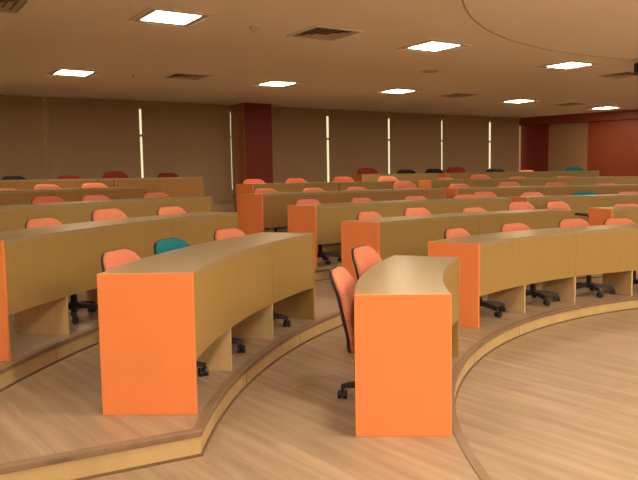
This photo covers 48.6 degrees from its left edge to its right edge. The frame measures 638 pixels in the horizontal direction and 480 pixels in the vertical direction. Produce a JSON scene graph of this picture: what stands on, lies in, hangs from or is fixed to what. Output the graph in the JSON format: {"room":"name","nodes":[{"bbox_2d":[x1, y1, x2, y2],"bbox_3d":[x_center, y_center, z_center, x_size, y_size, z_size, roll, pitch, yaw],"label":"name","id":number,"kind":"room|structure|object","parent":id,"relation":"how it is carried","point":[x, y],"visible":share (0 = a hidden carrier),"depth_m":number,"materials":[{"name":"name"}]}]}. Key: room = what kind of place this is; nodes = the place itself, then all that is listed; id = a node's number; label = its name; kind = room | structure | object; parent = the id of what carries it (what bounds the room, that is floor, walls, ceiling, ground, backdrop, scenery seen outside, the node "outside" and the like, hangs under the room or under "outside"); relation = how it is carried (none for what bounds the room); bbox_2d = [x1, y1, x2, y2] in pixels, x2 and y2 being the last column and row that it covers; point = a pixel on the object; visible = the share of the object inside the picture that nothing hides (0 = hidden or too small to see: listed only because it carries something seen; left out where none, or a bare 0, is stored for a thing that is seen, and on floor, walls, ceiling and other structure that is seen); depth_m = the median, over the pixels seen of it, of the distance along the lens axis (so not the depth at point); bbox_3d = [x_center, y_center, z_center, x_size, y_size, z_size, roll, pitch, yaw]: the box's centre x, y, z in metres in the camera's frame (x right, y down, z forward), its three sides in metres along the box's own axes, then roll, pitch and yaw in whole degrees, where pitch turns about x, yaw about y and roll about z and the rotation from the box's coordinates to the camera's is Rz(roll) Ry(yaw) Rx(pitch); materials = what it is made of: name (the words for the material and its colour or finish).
{"room":"lecture hall","nodes":[
{"label":"lecture hall","id":0,"kind":"room"},
{"bbox_2d":[0,279,338,463],"bbox_3d":[2.511,0.545,8.141,26.952,0.128,16.032,-4,6,-33],"label":"floor","id":1,"kind":"structure","parent":0,"point":[58,408],"depth_m":3.90,"materials":[{"name":"laminate"}]},
{"bbox_2d":[101,248,208,376],"bbox_3d":[-1.002,0.470,4.349,0.565,0.821,0.552,0,5,12],"label":"swivel chair","id":2,"kind":"object","parent":1,"relation":"on","point":[111,259],"visible":0.15,"depth_m":4.35,"materials":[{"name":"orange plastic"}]},
{"bbox_2d":[154,237,245,352],"bbox_3d":[-0.831,0.402,5.070,0.587,0.821,0.532,1,6,22],"label":"swivel chair","id":3,"kind":"object","parent":1,"relation":"on","point":[163,245],"visible":0.1,"depth_m":5.05,"materials":[{"name":"teal fabric"}]},
{"bbox_2d":[97,232,314,414],"bbox_3d":[-0.657,0.433,5.033,0.639,0.760,2.751,0,5,14],"label":"curved desk","id":4,"kind":"object","parent":1,"relation":"on","point":[159,315],"visible":1,"depth_m":3.79,"materials":[{"name":"laminate"}]},
{"bbox_2d":[99,232,311,275],"bbox_3d":[-0.667,0.069,5.001,0.630,0.026,2.696,0,5,14],"label":"countertop","id":5,"kind":"structure","parent":4,"relation":"on","point":[197,258],"depth_m":4.59,"materials":[{"name":"laminate"}]},
{"bbox_2d":[214,228,290,326],"bbox_3d":[-0.540,0.317,5.950,0.587,0.822,0.532,2,6,28],"label":"swivel chair","id":6,"kind":"object","parent":1,"relation":"on","point":[219,234],"visible":0.12,"depth_m":5.92,"materials":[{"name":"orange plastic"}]},
{"bbox_2d":[0,270,637,479],"bbox_3d":[0.605,0.824,5.386,19.833,0.132,5.562,-3,5,-18],"label":"step","id":7,"kind":"structure","parent":1,"relation":"attached to","point":[139,453],"depth_m":3.46,"materials":[{"name":"laminate"}]},
{"bbox_2d":[357,211,382,219],"bbox_3d":[0.752,0.097,8.063,0.594,0.835,0.532,4,7,43],"label":"swivel chair","id":8,"kind":"object","parent":1,"relation":"on","point":[366,214],"visible":0.1,"depth_m":8.18,"materials":[{"name":"orange fabric"}]},
{"bbox_2d":[404,207,430,215],"bbox_3d":[1.366,0.034,8.571,0.532,0.849,0.587,-5,6,-36],"label":"swivel chair","id":9,"kind":"object","parent":1,"relation":"on","point":[410,211],"visible":0.11,"depth_m":8.69,"materials":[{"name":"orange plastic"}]},
{"bbox_2d":[341,209,574,283],"bbox_3d":[1.770,0.071,8.582,3.458,0.760,0.719,-4,6,-33],"label":"curved desk","id":10,"kind":"object","parent":1,"relation":"on","point":[400,235],"visible":0.59,"depth_m":7.94,"materials":[{"name":"laminate"}]},
{"bbox_2d":[348,209,572,224],"bbox_3d":[1.761,-0.294,8.553,3.404,0.026,0.709,-4,6,-33],"label":"countertop","id":11,"kind":"structure","parent":10,"relation":"on","point":[400,219],"depth_m":8.47,"materials":[{"name":"laminate"}]},
{"bbox_2d":[508,202,534,209],"bbox_3d":[2.840,-0.069,9.360,0.532,0.862,0.587,-3,6,-25],"label":"swivel chair","id":12,"kind":"object","parent":1,"relation":"on","point":[513,205],"visible":0.06,"depth_m":9.51,"materials":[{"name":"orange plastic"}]},
{"bbox_2d":[546,201,588,217],"bbox_3d":[3.524,-0.124,9.973,0.552,0.839,0.565,-4,6,-27],"label":"swivel chair","id":13,"kind":"object","parent":1,"relation":"on","point":[551,204],"visible":0.09,"depth_m":10.11,"materials":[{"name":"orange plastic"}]},
{"bbox_2d":[589,206,637,225],"bbox_3d":[4.658,-0.071,9.615,1.838,0.760,0.564,-1,5,-4],"label":"curved desk","id":14,"kind":"object","parent":1,"relation":"on","point":[597,215],"visible":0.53,"depth_m":9.37,"materials":[{"name":"laminate"}]},
{"bbox_2d":[591,206,637,210],"bbox_3d":[4.652,-0.436,9.585,1.783,0.026,0.556,-1,5,-4],"label":"countertop","id":15,"kind":"structure","parent":14,"relation":"on","point":[631,208],"depth_m":9.37,"materials":[{"name":"laminate"}]},
{"bbox_2d":[0,251,341,365],"bbox_3d":[2.509,0.418,8.129,26.951,0.128,16.033,-4,6,-33],"label":"floor","id":16,"kind":"structure","parent":0,"point":[21,344],"depth_m":5.35,"materials":[{"name":"laminate"}]},
{"bbox_2d":[25,217,97,323],"bbox_3d":[-2.031,0.228,5.795,0.587,0.820,0.532,1,5,19],"label":"swivel chair","id":17,"kind":"object","parent":16,"relation":"on","point":[73,305],"visible":0.23,"depth_m":5.78,"materials":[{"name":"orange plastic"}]},
{"bbox_2d":[91,208,127,220],"bbox_3d":[-1.746,0.136,6.561,0.587,0.856,0.532,2,6,26],"label":"swivel chair","id":18,"kind":"object","parent":16,"relation":"on","point":[106,213],"visible":0.07,"depth_m":6.58,"materials":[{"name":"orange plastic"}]},
{"bbox_2d":[0,212,237,360],"bbox_3d":[-1.726,0.229,6.060,0.688,0.760,3.502,1,6,20],"label":"curved desk","id":19,"kind":"object","parent":16,"relation":"on","point":[40,267],"visible":0.81,"depth_m":5.21,"materials":[{"name":"laminate"}]},
{"bbox_2d":[0,212,235,244],"bbox_3d":[-1.736,-0.135,6.028,0.679,0.026,3.449,1,6,20],"label":"countertop","id":20,"kind":"structure","parent":19,"relation":"on","point":[12,236],"depth_m":5.70,"materials":[{"name":"laminate"}]},
{"bbox_2d":[0,266,341,391],"bbox_3d":[0.900,0.580,6.605,21.556,0.132,6.445,-2,5,-15],"label":"trim","id":21,"kind":"structure","parent":16,"relation":"attached to","point":[14,371],"depth_m":4.81,"materials":[{"name":"laminate"}]},
{"bbox_2d":[157,206,185,214],"bbox_3d":[-1.336,0.066,7.374,0.587,0.835,0.532,2,6,29],"label":"swivel chair","id":22,"kind":"object","parent":16,"relation":"on","point":[164,210],"visible":0.09,"depth_m":7.41,"materials":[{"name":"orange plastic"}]},
{"bbox_2d":[294,199,340,264],"bbox_3d":[-0.009,-0.116,9.186,0.532,0.825,0.594,-5,7,-37],"label":"swivel chair","id":23,"kind":"object","parent":16,"relation":"on","point":[320,253],"visible":0.33,"depth_m":9.20,"materials":[{"name":"fabric"}]},
{"bbox_2d":[287,197,510,267],"bbox_3d":[1.212,-0.161,9.825,3.582,0.760,0.697,-4,6,-31],"label":"curved desk","id":24,"kind":"object","parent":16,"relation":"on","point":[323,220],"visible":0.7,"depth_m":9.07,"materials":[{"name":"laminate"}]},
{"bbox_2d":[297,197,509,207],"bbox_3d":[1.203,-0.526,9.796,3.528,0.026,0.688,-4,6,-31],"label":"countertop","id":25,"kind":"structure","parent":24,"relation":"on","point":[326,205],"depth_m":9.68,"materials":[{"name":"laminate"}]},
{"bbox_2d":[473,191,496,200],"bbox_3d":[2.756,-0.356,11.277,0.552,0.833,0.565,-3,5,-18],"label":"swivel chair","id":26,"kind":"object","parent":16,"relation":"on","point":[477,194],"visible":0.05,"depth_m":11.44,"materials":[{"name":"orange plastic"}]},
{"bbox_2d":[509,194,637,222],"bbox_3d":[4.750,-0.317,10.888,3.618,0.760,0.701,-1,5,-3],"label":"curved desk","id":27,"kind":"object","parent":16,"relation":"on","point":[579,203],"visible":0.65,"depth_m":10.65,"materials":[{"name":"laminate"}]},
{"bbox_2d":[515,194,637,198],"bbox_3d":[4.744,-0.682,10.860,3.564,0.026,0.691,-1,5,-3],"label":"countertop","id":28,"kind":"structure","parent":27,"relation":"on","point":[604,195],"depth_m":10.69,"materials":[{"name":"laminate"}]},
{"bbox_2d":[3,95,507,211],"bbox_3d":[-3.783,-1.161,13.614,22.530,3.000,0.200,-4,6,-33],"label":"wall","id":29,"kind":"structure","parent":0,"point":[226,206],"depth_m":14.70,"materials":[{"name":"beige paint"}]},
{"bbox_2d":[0,95,45,179],"bbox_3d":[-5.665,-1.493,12.197,1.782,1.990,0.070,-4,6,-33],"label":"roller blind","id":30,"kind":"object","parent":29,"relation":"attached to","point":[22,148],"visible":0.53,"depth_m":12.45,"materials":[{"name":"fabric"}]},
{"bbox_2d":[42,103,50,178],"bbox_3d":[-4.264,-1.676,13.294,1.788,1.700,0.120,-4,6,-33],"label":"trim","id":31,"kind":"structure","parent":29,"relation":"in","point":[45,106],"depth_m":12.85,"materials":[{"name":"brown paint"}]},
{"bbox_2d":[47,98,141,180],"bbox_3d":[-4.142,-1.607,13.180,1.670,1.990,0.070,-4,6,-33],"label":"roller blind","id":32,"kind":"object","parent":29,"relation":"attached to","point":[89,138],"visible":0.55,"depth_m":13.13,"materials":[{"name":"fabric"}]},
{"bbox_2d":[140,102,230,202],"bbox_3d":[-2.625,-1.721,14.159,1.858,1.990,0.070,-4,6,-33],"label":"roller blind","id":33,"kind":"object","parent":29,"relation":"attached to","point":[181,139],"visible":0.71,"depth_m":14.17,"materials":[{"name":"fabric"}]},
{"bbox_2d":[233,103,272,211],"bbox_3d":[-1.365,-1.683,14.681,0.637,2.232,0.497,-4,6,-33],"label":"column","id":34,"kind":"structure","parent":29,"relation":"attached to","point":[252,122],"depth_m":14.45,"materials":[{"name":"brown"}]},
{"bbox_2d":[230,106,326,201],"bbox_3d":[-0.816,-1.857,15.325,2.375,1.990,0.070,-4,6,-33],"label":"roller blind","id":35,"kind":"object","parent":29,"relation":"attached to","point":[299,136],"visible":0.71,"depth_m":15.53,"materials":[{"name":"fabric"}]},
{"bbox_2d":[328,110,388,181],"bbox_3d":[0.944,-1.990,16.460,1.702,1.990,0.070,-4,6,-33],"label":"roller blind","id":36,"kind":"object","parent":29,"relation":"attached to","point":[357,139],"visible":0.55,"depth_m":16.39,"materials":[{"name":"fabric"}]},
{"bbox_2d":[389,113,441,173],"bbox_3d":[2.397,-2.099,17.398,1.652,1.990,0.070,-4,6,-33],"label":"roller blind","id":37,"kind":"object","parent":29,"relation":"attached to","point":[415,139],"visible":0.55,"depth_m":17.35,"materials":[{"name":"fabric"}]},
{"bbox_2d":[442,115,489,172],"bbox_3d":[3.817,-2.206,18.314,1.655,1.990,0.070,-4,6,-33],"label":"roller blind","id":38,"kind":"object","parent":29,"relation":"attached to","point":[465,139],"visible":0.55,"depth_m":18.28,"materials":[{"name":"fabric"}]},
{"bbox_2d":[490,117,519,171],"bbox_3d":[5.026,-2.296,19.093,1.088,1.990,0.070,-4,6,-33],"label":"roller blind","id":39,"kind":"object","parent":29,"relation":"attached to","point":[504,131],"visible":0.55,"depth_m":19.07,"materials":[{"name":"fabric"}]},
{"bbox_2d":[519,110,637,125],"bbox_3d":[12.742,-2.789,13.095,19.168,0.210,0.120,4,7,41],"label":"trim","id":40,"kind":"structure","parent":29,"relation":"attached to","point":[625,114],"depth_m":18.21,"materials":[{"name":"brown paint"}]},
{"bbox_2d":[264,227,287,230],"bbox_3d":[1.823,-0.180,12.009,31.082,0.128,13.744,-2,5,-10],"label":"floor","id":41,"kind":"structure","parent":0,"point":[281,228],"depth_m":11.74,"materials":[{"name":"laminate"}]},
{"bbox_2d":[33,184,60,191],"bbox_3d":[-3.377,-0.316,9.181,0.594,0.824,0.532,2,6,33],"label":"swivel chair","id":42,"kind":"object","parent":41,"relation":"on","point":[37,186],"visible":0.07,"depth_m":9.28,"materials":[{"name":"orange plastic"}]},
{"bbox_2d":[0,187,150,204],"bbox_3d":[-3.669,-0.195,8.258,0.728,0.760,4.438,2,6,28],"label":"curved desk","id":43,"kind":"object","parent":41,"relation":"on","point":[7,197],"visible":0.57,"depth_m":8.91,"materials":[{"name":"laminate"}]},
{"bbox_2d":[0,187,148,192],"bbox_3d":[-3.679,-0.560,8.227,0.719,0.026,4.385,2,6,28],"label":"countertop","id":44,"kind":"structure","parent":43,"relation":"on","point":[104,188],"depth_m":8.92,"materials":[{"name":"laminate"}]},
{"bbox_2d":[81,183,106,187],"bbox_3d":[-2.951,-0.380,9.785,0.587,0.827,0.532,4,7,41],"label":"swivel chair","id":45,"kind":"object","parent":41,"relation":"on","point":[85,185],"visible":0.03,"depth_m":9.87,"materials":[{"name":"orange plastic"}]},
{"bbox_2d":[236,180,418,229],"bbox_3d":[0.230,-0.634,12.379,3.436,0.760,0.638,-4,6,-28],"label":"curved desk","id":46,"kind":"object","parent":41,"relation":"on","point":[369,185],"visible":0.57,"depth_m":11.94,"materials":[{"name":"laminate"}]},
{"bbox_2d":[254,180,417,185],"bbox_3d":[0.222,-0.999,12.349,3.382,0.026,0.630,-4,6,-28],"label":"countertop","id":47,"kind":"structure","parent":46,"relation":"on","point":[401,180],"depth_m":12.15,"materials":[{"name":"laminate"}]},
{"bbox_2d":[332,176,353,190],"bbox_3d":[0.555,-0.719,12.741,0.532,0.853,0.587,-3,6,-25],"label":"swivel chair","id":48,"kind":"object","parent":41,"relation":"on","point":[342,178],"visible":0.09,"depth_m":12.89,"materials":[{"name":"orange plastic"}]},
{"bbox_2d":[419,176,637,189],"bbox_3d":[4.102,-0.800,13.504,4.433,0.760,0.727,-1,5,-5],"label":"curved desk","id":49,"kind":"object","parent":41,"relation":"on","point":[629,179],"visible":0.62,"depth_m":13.33,"materials":[{"name":"laminate"}]},
{"bbox_2d":[431,176,637,181],"bbox_3d":[4.096,-1.165,13.475,4.380,0.026,0.718,-1,5,-5],"label":"countertop","id":50,"kind":"structure","parent":49,"relation":"on","point":[627,176],"depth_m":13.34,"materials":[{"name":"laminate"}]},
{"bbox_2d":[0,0,637,117],"bbox_3d":[3.623,-2.217,6.732,27.639,0.136,19.229,-4,6,-33],"label":"ceiling","id":51,"kind":"structure","parent":0,"point":[347,73],"depth_m":8.68,"materials":[{"name":"paint"}]},
{"bbox_2d":[0,0,33,14],"bbox_3d":[-2.753,-1.974,5.891,0.596,0.015,0.596,-4,6,-33],"label":"ceiling vent","id":52,"kind":"object","parent":51,"relation":"in","point":[17,7],"visible":1,"depth_m":6.00,"materials":[{"name":"brown"}]},
{"bbox_2d":[46,68,101,77],"bbox_3d":[-3.413,-2.322,9.827,0.604,0.013,0.604,-4,6,-33],"label":"recessed light","id":53,"kind":"object","parent":51,"relation":"in","point":[57,71],"visible":1,"depth_m":9.80,"materials":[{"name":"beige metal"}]},
{"bbox_2d":[55,70,91,75],"bbox_3d":[-3.413,-2.325,9.826,0.430,0.006,0.430,-4,6,-33],"label":"diffuser","id":54,"kind":"object","parent":53,"relation":"attached to","point":[59,72],"depth_m":9.85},
{"bbox_2d":[128,7,213,27],"bbox_3d":[-1.373,-2.058,6.548,0.604,0.013,0.604,-4,6,-33],"label":"recessed light","id":55,"kind":"object","parent":51,"relation":"in","point":[151,15],"visible":1,"depth_m":6.53,"materials":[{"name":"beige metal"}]},
{"bbox_2d":[142,11,199,24],"bbox_3d":[-1.373,-2.061,6.547,0.430,0.006,0.430,-4,6,-33],"label":"diffuser","id":56,"kind":"object","parent":55,"relation":"attached to","point":[166,17],"depth_m":6.55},
{"bbox_2d":[160,72,213,80],"bbox_3d":[-1.930,-2.392,10.343,0.596,0.015,0.596,-4,6,-33],"label":"ceiling vent","id":57,"kind":"object","parent":51,"relation":"in","point":[176,75],"visible":1,"depth_m":10.35,"materials":[{"name":"brown"}]},
{"bbox_2d":[252,80,302,87],"bbox_3d":[-0.673,-2.505,11.344,0.604,0.013,0.604,-4,6,-33],"label":"recessed light","id":58,"kind":"object","parent":51,"relation":"in","point":[270,83],"visible":1,"depth_m":11.31,"materials":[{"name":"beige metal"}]},
{"bbox_2d":[260,82,293,85],"bbox_3d":[-0.673,-2.509,11.344,0.430,0.006,0.430,-4,6,-33],"label":"diffuser","id":59,"kind":"object","parent":58,"relation":"attached to","point":[266,83],"depth_m":11.38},
{"bbox_2d":[286,25,364,41],"bbox_3d":[0.064,-2.158,7.395,0.596,0.015,0.596,-4,6,-33],"label":"ceiling vent","id":60,"kind":"object","parent":51,"relation":"in","point":[317,32],"visible":1,"depth_m":7.38,"materials":[{"name":"beige"}]},
{"bbox_2d":[375,88,421,93],"bbox_3d":[1.417,-2.657,12.633,0.604,0.013,0.604,-4,6,-33],"label":"recessed light","id":61,"kind":"object","parent":51,"relation":"in","point":[395,90],"visible":1,"depth_m":12.64,"materials":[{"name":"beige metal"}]},
{"bbox_2d":[397,39,470,52],"bbox_3d":[1.341,-2.258,8.251,0.604,0.013,0.604,-4,6,-33],"label":"recessed light","id":62,"kind":"object","parent":51,"relation":"in","point":[430,46],"visible":1,"depth_m":8.24,"materials":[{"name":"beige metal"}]},
{"bbox_2d":[410,42,458,50],"bbox_3d":[1.341,-2.261,8.250,0.430,0.006,0.430,-4,6,-33],"label":"diffuser","id":63,"kind":"object","parent":62,"relation":"attached to","point":[429,46],"depth_m":8.25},
{"bbox_2d":[436,93,480,97],"bbox_3d":[2.645,-2.749,13.441,0.596,0.015,0.596,-4,6,-33],"label":"ceiling vent","id":64,"kind":"object","parent":51,"relation":"in","point":[453,95],"visible":1,"depth_m":13.43,"materials":[{"name":"brown"}]},
{"bbox_2d":[499,99,539,103],"bbox_3d":[4.178,-2.896,14.758,0.604,0.013,0.604,-4,6,-33],"label":"recessed light","id":65,"kind":"object","parent":51,"relation":"in","point":[517,101],"visible":1,"depth_m":14.77,"materials":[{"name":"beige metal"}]},
{"bbox_2d":[462,0,637,59],"bbox_3d":[5.967,-2.023,4.846,9.792,0.017,9.792,-1,5,0],"label":"trim","id":66,"kind":"structure","parent":51,"relation":"attached to","point":[464,6],"depth_m":7.60,"materials":[{"name":"beige"}]},
{"bbox_2d":[537,60,600,69],"bbox_3d":[3.499,-2.442,9.892,0.604,0.013,0.604,-4,6,-33],"label":"recessed light","id":67,"kind":"object","parent":51,"relation":"in","point":[573,64],"visible":1,"depth_m":9.88,"materials":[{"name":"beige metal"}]},
{"bbox_2d":[547,62,590,68],"bbox_3d":[3.499,-2.446,9.892,0.430,0.006,0.430,-4,6,-33],"label":"diffuser","id":68,"kind":"object","parent":67,"relation":"attached to","point":[569,65],"depth_m":9.90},
{"bbox_2d":[593,71,637,78],"bbox_3d":[4.698,-2.558,10.961,0.596,0.015,0.596,-4,6,-33],"label":"ceiling vent","id":69,"kind":"object","parent":51,"relation":"in","point":[624,74],"visible":0.94,"depth_m":10.98,"materials":[{"name":"brown"}]},
{"bbox_2d":[317,242,340,252],"bbox_3d":[1.242,0.334,7.835,23.307,0.132,7.210,-2,5,-12],"label":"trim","id":70,"kind":"structure","parent":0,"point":[330,247],"depth_m":10.44,"materials":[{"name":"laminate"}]},
{"bbox_2d":[88,275,637,479],"bbox_3d":[3.163,0.753,7.154,26.951,0.128,18.420,-4,6,-33],"label":"floor","id":71,"kind":"structure","parent":0,"point":[290,422],"depth_m":3.75,"materials":[{"name":"laminate"}]},
{"bbox_2d":[329,266,355,398],"bbox_3d":[0.360,0.579,4.331,0.565,0.819,0.552,0,5,11],"label":"swivel chair","id":72,"kind":"object","parent":71,"relation":"on","point":[343,283],"visible":0.27,"depth_m":4.17,"materials":[{"name":"fabric"}]},
{"bbox_2d":[351,245,381,280],"bbox_3d":[0.547,0.480,5.163,0.565,0.859,0.552,1,6,25],"label":"swivel chair","id":73,"kind":"object","parent":71,"relation":"on","point":[364,257],"visible":0.12,"depth_m":5.13,"materials":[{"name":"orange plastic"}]},
{"bbox_2d":[354,255,458,436],"bbox_3d":[0.595,0.582,4.586,0.581,0.760,1.871,0,5,12],"label":"curved desk","id":74,"kind":"object","parent":71,"relation":"on","point":[406,307],"visible":1,"depth_m":3.72,"materials":[{"name":"laminate"}]},
{"bbox_2d":[355,256,457,293],"bbox_3d":[0.585,0.217,4.553,0.573,0.026,1.815,0,5,12],"label":"countertop","id":75,"kind":"structure","parent":74,"relation":"on","point":[393,274],"depth_m":4.35,"materials":[{"name":"laminate"}]},
{"bbox_2d":[444,228,505,317],"bbox_3d":[1.560,0.311,6.979,0.594,0.834,0.532,4,7,43],"label":"swivel chair","id":76,"kind":"object","parent":71,"relation":"on","point":[452,232],"visible":0.27,"depth_m":7.01,"materials":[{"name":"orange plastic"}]},
{"bbox_2d":[501,223,559,305],"bbox_3d":[2.268,0.247,7.564,0.532,0.832,0.594,-4,6,-31],"label":"swivel chair","id":77,"kind":"object","parent":71,"relation":"on","point":[506,227],"visible":0.27,"depth_m":7.57,"materials":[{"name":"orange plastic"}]},
{"bbox_2d":[428,223,637,328],"bbox_3d":[2.597,0.286,7.472,3.630,0.760,0.800,-4,6,-32],"label":"curved desk","id":78,"kind":"object","parent":71,"relation":"on","point":[499,266],"visible":0.98,"depth_m":7.11,"materials":[{"name":"laminate"}]},
{"bbox_2d":[432,223,637,246],"bbox_3d":[2.588,-0.079,7.444,3.576,0.026,0.788,-4,6,-32],"label":"countertop","id":79,"kind":"structure","parent":78,"relation":"on","point":[500,237],"depth_m":7.25,"materials":[{"name":"laminate"}]},
{"bbox_2d":[452,296,637,479],"bbox_3d":[4.318,0.940,4.842,9.265,0.132,5.986,-5,7,-39],"label":"trim","id":80,"kind":"structure","parent":71,"relation":"attached to","point":[499,337],"depth_m":6.31,"materials":[{"name":"laminate"}]},
{"bbox_2d":[558,218,614,297],"bbox_3d":[3.032,0.191,7.990,0.532,0.841,0.594,-3,6,-22],"label":"swivel chair","id":81,"kind":"object","parent":71,"relation":"on","point":[572,222],"visible":0.3,"depth_m":7.99,"materials":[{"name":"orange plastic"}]},
{"bbox_2d":[604,218,637,283],"bbox_3d":[3.666,0.167,8.229,0.532,0.825,0.587,-3,5,-18],"label":"swivel chair","id":82,"kind":"object","parent":71,"relation":"on","point":[610,221],"visible":0.1,"depth_m":8.38,"materials":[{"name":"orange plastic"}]},
{"bbox_2d":[519,126,520,169],"bbox_3d":[12.814,-1.419,13.429,19.368,3.000,0.060,4,7,41],"label":"wall","id":83,"kind":"structure","parent":0,"point":[519,126],"depth_m":19.59,"materials":[{"name":"beige paint"}]},
{"bbox_2d":[521,124,548,171],"bbox_3d":[5.896,-1.834,19.317,0.780,2.990,0.090,4,7,41],"label":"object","id":84,"kind":"structure","parent":83,"relation":"attached to","point":[534,138],"depth_m":19.21,"materials":[{"name":"red paint"}]},
{"bbox_2d":[548,122,587,172],"bbox_3d":[6.603,-1.792,18.722,1.070,2.990,0.065,4,7,41],"label":"door","id":85,"kind":"structure","parent":83,"relation":"attached to","point":[568,142],"depth_m":18.63,"materials":[{"name":"brown"}]},
{"bbox_2d":[588,119,637,176],"bbox_3d":[13.536,-1.360,12.700,17.318,2.990,0.100,4,7,41],"label":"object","id":86,"kind":"structure","parent":83,"relation":"attached to","point":[612,144],"depth_m":17.84,"materials":[{"name":"paint"}]},
{"bbox_2d":[455,309,637,479],"bbox_3d":[3.454,0.844,7.351,27.639,0.100,18.420,-4,6,-33],"label":"floor","id":87,"kind":"structure","parent":0,"point":[559,401],"depth_m":4.64,"materials":[{"name":"laminate"}]},
{"bbox_3d":[2.503,0.053,10.734,31.337,0.128,17.826,-1,5,0],"label":"floor","id":88,"kind":"structure","parent":0,"visible":0},
{"bbox_2d":[31,196,64,203],"bbox_3d":[-2.733,-0.060,7.624,0.587,0.830,0.532,2,6,30],"label":"swivel chair","id":89,"kind":"object","parent":88,"relation":"on","point":[38,199],"visible":0.07,"depth_m":7.67,"materials":[{"name":"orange fabric"}]},
{"bbox_2d":[81,194,109,200],"bbox_3d":[-2.415,-0.113,8.186,0.594,0.823,0.532,2,6,31],"label":"swivel chair","id":90,"kind":"object","parent":88,"relation":"on","point":[98,196],"visible":0.05,"depth_m":8.26,"materials":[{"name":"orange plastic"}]},
{"bbox_2d":[0,196,212,231],"bbox_3d":[-2.619,0.003,7.306,0.769,0.760,4.512,2,6,26],"label":"curved desk","id":91,"kind":"object","parent":88,"relation":"on","point":[12,217],"visible":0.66,"depth_m":7.43,"materials":[{"name":"laminate"}]},
{"bbox_2d":[0,196,210,210],"bbox_3d":[-2.629,-0.362,7.275,0.759,0.026,4.459,2,6,26],"label":"countertop","id":92,"kind":"structure","parent":91,"relation":"on","point":[97,202],"depth_m":7.59,"materials":[{"name":"laminate"}]},
{"bbox_2d":[143,192,169,197],"bbox_3d":[-1.884,-0.193,8.968,0.587,0.824,0.532,3,7,38],"label":"swivel chair","id":93,"kind":"object","parent":88,"relation":"on","point":[149,194],"visible":0.06,"depth_m":9.04,"materials":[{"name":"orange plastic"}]},
{"bbox_2d":[253,188,278,231],"bbox_3d":[-0.662,-0.345,10.390,0.532,0.829,0.594,-5,6,-36],"label":"swivel chair","id":94,"kind":"object","parent":88,"relation":"on","point":[259,190],"visible":0.02,"depth_m":10.53,"materials":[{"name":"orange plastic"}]},
{"bbox_2d":[240,188,444,234],"bbox_3d":[0.463,-0.380,10.955,3.535,0.760,0.665,-4,6,-31],"label":"curved desk","id":95,"kind":"object","parent":88,"relation":"on","point":[258,211],"visible":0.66,"depth_m":10.12,"materials":[{"name":"laminate"}]},
{"bbox_2d":[254,188,443,195],"bbox_3d":[0.455,-0.745,10.926,3.482,0.026,0.657,-4,6,-31],"label":"countertop","id":96,"kind":"structure","parent":95,"relation":"on","point":[421,189],"depth_m":10.78,"materials":[{"name":"laminate"}]},
{"bbox_2d":[392,181,416,188],"bbox_3d":[1.537,-0.532,11.715,0.532,0.890,0.587,-3,6,-20],"label":"swivel chair","id":97,"kind":"object","parent":88,"relation":"on","point":[398,184],"visible":0.09,"depth_m":11.87,"materials":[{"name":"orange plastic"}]},
{"bbox_2d":[444,184,637,198],"bbox_3d":[4.130,-0.551,12.169,4.084,0.760,0.720,-2,5,-6],"label":"curved desk","id":98,"kind":"object","parent":88,"relation":"on","point":[510,191],"visible":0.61,"depth_m":11.98,"materials":[{"name":"laminate"}]},
{"bbox_2d":[457,184,637,189],"bbox_3d":[4.123,-0.916,12.140,4.030,0.026,0.711,-2,5,-6],"label":"countertop","id":99,"kind":"structure","parent":98,"relation":"on","point":[618,185],"depth_m":12.00,"materials":[{"name":"laminate"}]},
{"bbox_3d":[2.497,-0.313,11.932,31.337,0.128,15.374,-1,5,0],"label":"floor","id":100,"kind":"structure","parent":0,"visible":0},
{"bbox_2d":[0,177,203,196],"bbox_3d":[-4.047,-0.480,10.052,0.891,0.760,6.154,3,6,35],"label":"curved desk","id":101,"kind":"object","parent":100,"relation":"on","point":[171,186],"visible":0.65,"depth_m":11.34,"materials":[{"name":"laminate"}]},
{"bbox_2d":[0,177,201,181],"bbox_3d":[-4.057,-0.845,10.021,0.881,0.026,6.101,3,6,35],"label":"countertop","id":102,"kind":"structure","parent":101,"relation":"on","point":[163,177],"depth_m":10.83,"materials":[{"name":"laminate"}]},
{"bbox_2d":[103,171,128,186],"bbox_3d":[-3.191,-0.690,11.565,0.532,0.875,0.587,-6,7,-43],"label":"swivel chair","id":103,"kind":"object","parent":100,"relation":"on","point":[109,174],"visible":0.09,"depth_m":11.67,"materials":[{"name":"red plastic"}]},
{"bbox_2d":[357,168,377,175],"bbox_3d":[1.053,-1.024,14.394,0.532,0.889,0.594,-2,5,-16],"label":"swivel chair","id":104,"kind":"object","parent":100,"relation":"on","point":[361,170],"visible":0.09,"depth_m":14.57,"materials":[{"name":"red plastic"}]},
{"bbox_2d":[352,173,438,180],"bbox_3d":[1.573,-0.972,14.443,1.747,0.760,0.535,-3,5,-17],"label":"curved desk","id":105,"kind":"object","parent":100,"relation":"on","point":[416,176],"visible":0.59,"depth_m":14.22,"materials":[{"name":"laminate"}]},
{"bbox_2d":[363,173,437,175],"bbox_3d":[1.566,-1.337,14.413,1.693,0.026,0.529,-3,5,-17],"label":"countertop","id":106,"kind":"structure","parent":105,"relation":"on","point":[414,173],"depth_m":14.21,"materials":[{"name":"laminate"}]},
{"bbox_2d":[439,170,598,179],"bbox_3d":[4.206,-1.058,14.906,3.360,0.760,0.618,-1,5,-4],"label":"curved desk","id":107,"kind":"object","parent":100,"relation":"on","point":[538,174],"visible":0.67,"depth_m":14.70,"materials":[{"name":"laminate"}]},
{"bbox_2d":[448,170,597,173],"bbox_3d":[4.199,-1.423,14.877,3.307,0.026,0.610,-1,5,-4],"label":"countertop","id":108,"kind":"structure","parent":107,"relation":"on","point":[596,170],"depth_m":14.69,"materials":[{"name":"laminate"}]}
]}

